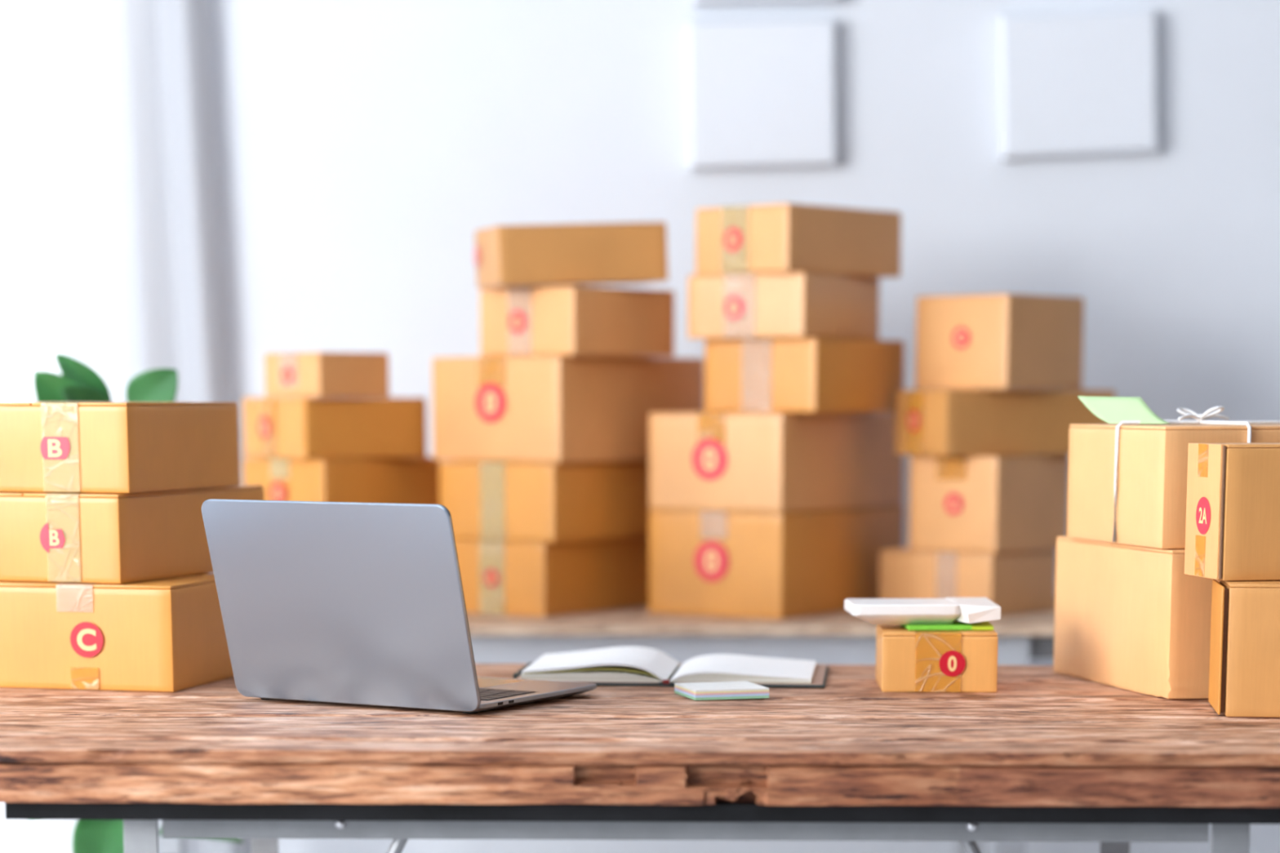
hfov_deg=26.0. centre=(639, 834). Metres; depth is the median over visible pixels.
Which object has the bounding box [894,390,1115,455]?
cardboard box
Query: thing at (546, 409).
cardboard box
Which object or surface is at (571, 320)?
cardboard box
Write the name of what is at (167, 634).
cardboard box
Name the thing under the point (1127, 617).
cardboard box
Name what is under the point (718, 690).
pad
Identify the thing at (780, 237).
cardboard box
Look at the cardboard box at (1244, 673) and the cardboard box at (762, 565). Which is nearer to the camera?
the cardboard box at (1244, 673)
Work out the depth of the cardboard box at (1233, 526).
2.72 m
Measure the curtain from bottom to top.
2.705 m
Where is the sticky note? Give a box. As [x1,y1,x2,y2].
[1077,395,1169,423]
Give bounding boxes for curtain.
[0,0,250,852]
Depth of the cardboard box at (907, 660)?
2.93 m
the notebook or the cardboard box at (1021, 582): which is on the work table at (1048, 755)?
the notebook
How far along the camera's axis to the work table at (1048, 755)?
2.49 m
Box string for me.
[1112,405,1279,542]
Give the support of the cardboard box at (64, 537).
on the cardboard box at (167, 634)
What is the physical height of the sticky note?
0.029 m
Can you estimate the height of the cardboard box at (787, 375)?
0.102 m
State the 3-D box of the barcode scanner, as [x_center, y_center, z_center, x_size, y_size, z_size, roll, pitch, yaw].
[0.303,-0.240,2.987,0.158,0.024,0.097,0,9,-2]
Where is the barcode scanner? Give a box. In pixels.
[844,597,1000,624]
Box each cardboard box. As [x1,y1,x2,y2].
[0,401,239,493]
[0,484,264,583]
[0,573,233,692]
[242,397,426,458]
[243,456,439,504]
[263,351,389,396]
[431,355,704,462]
[439,460,651,542]
[454,535,648,617]
[474,222,668,288]
[479,285,674,356]
[648,411,903,512]
[648,504,903,619]
[687,271,879,339]
[695,203,901,277]
[704,337,904,412]
[875,624,998,693]
[879,547,1056,615]
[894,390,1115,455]
[908,453,1068,553]
[915,293,1084,389]
[1053,536,1219,698]
[1066,423,1279,549]
[1184,442,1279,581]
[1208,578,1279,717]
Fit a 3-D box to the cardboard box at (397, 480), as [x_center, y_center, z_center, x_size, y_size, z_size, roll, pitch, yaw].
[-0.437,-0.502,4.080,0.167,0.106,0.250,7,11,37]
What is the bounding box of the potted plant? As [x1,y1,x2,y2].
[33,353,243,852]
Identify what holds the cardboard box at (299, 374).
on the cardboard box at (294, 428)
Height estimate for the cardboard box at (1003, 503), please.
0.136 m
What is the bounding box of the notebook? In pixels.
[512,646,829,688]
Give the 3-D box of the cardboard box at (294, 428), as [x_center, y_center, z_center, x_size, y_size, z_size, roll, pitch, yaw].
[-0.446,-0.595,4.046,0.215,0.086,0.168,-7,12,-39]
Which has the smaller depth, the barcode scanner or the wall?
the barcode scanner
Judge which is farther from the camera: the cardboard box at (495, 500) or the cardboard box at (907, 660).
the cardboard box at (495, 500)
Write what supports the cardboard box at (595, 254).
on the cardboard box at (571, 320)
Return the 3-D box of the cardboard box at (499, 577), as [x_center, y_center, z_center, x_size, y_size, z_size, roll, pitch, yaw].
[-0.128,-0.388,4.097,0.188,0.106,0.295,6,11,35]
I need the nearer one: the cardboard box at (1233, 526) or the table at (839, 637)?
the cardboard box at (1233, 526)
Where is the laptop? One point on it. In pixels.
(357, 603)
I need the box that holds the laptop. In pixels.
[201,498,596,713]
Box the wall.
[206,0,1279,852]
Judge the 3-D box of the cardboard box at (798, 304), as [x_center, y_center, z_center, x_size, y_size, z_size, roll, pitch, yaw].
[0.207,-0.754,3.971,0.190,0.089,0.232,6,11,32]
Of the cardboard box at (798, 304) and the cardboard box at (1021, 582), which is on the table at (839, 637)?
the cardboard box at (1021, 582)
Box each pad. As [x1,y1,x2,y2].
[674,680,768,700]
[899,620,972,630]
[967,621,993,630]
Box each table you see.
[0,663,1279,852]
[157,605,1054,852]
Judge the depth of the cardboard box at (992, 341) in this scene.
3.93 m
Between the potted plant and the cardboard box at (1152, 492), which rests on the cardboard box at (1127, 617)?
the cardboard box at (1152, 492)
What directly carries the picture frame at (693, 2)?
attached to the wall
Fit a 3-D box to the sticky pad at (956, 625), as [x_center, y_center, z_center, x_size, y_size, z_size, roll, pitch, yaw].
[0.318,-0.226,2.986,0.068,0.005,0.072,0,9,-3]
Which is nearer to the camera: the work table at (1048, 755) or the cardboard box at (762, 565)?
the work table at (1048, 755)
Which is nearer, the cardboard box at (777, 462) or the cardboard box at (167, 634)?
the cardboard box at (167, 634)
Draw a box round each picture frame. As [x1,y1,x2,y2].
[686,17,836,170]
[691,0,839,4]
[998,8,1157,160]
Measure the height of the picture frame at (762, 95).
0.230 m
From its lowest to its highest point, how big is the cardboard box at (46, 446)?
0.095 m
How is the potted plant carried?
on the floor
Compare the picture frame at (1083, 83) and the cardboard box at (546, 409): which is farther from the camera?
the picture frame at (1083, 83)
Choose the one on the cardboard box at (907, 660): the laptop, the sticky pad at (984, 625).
the sticky pad at (984, 625)

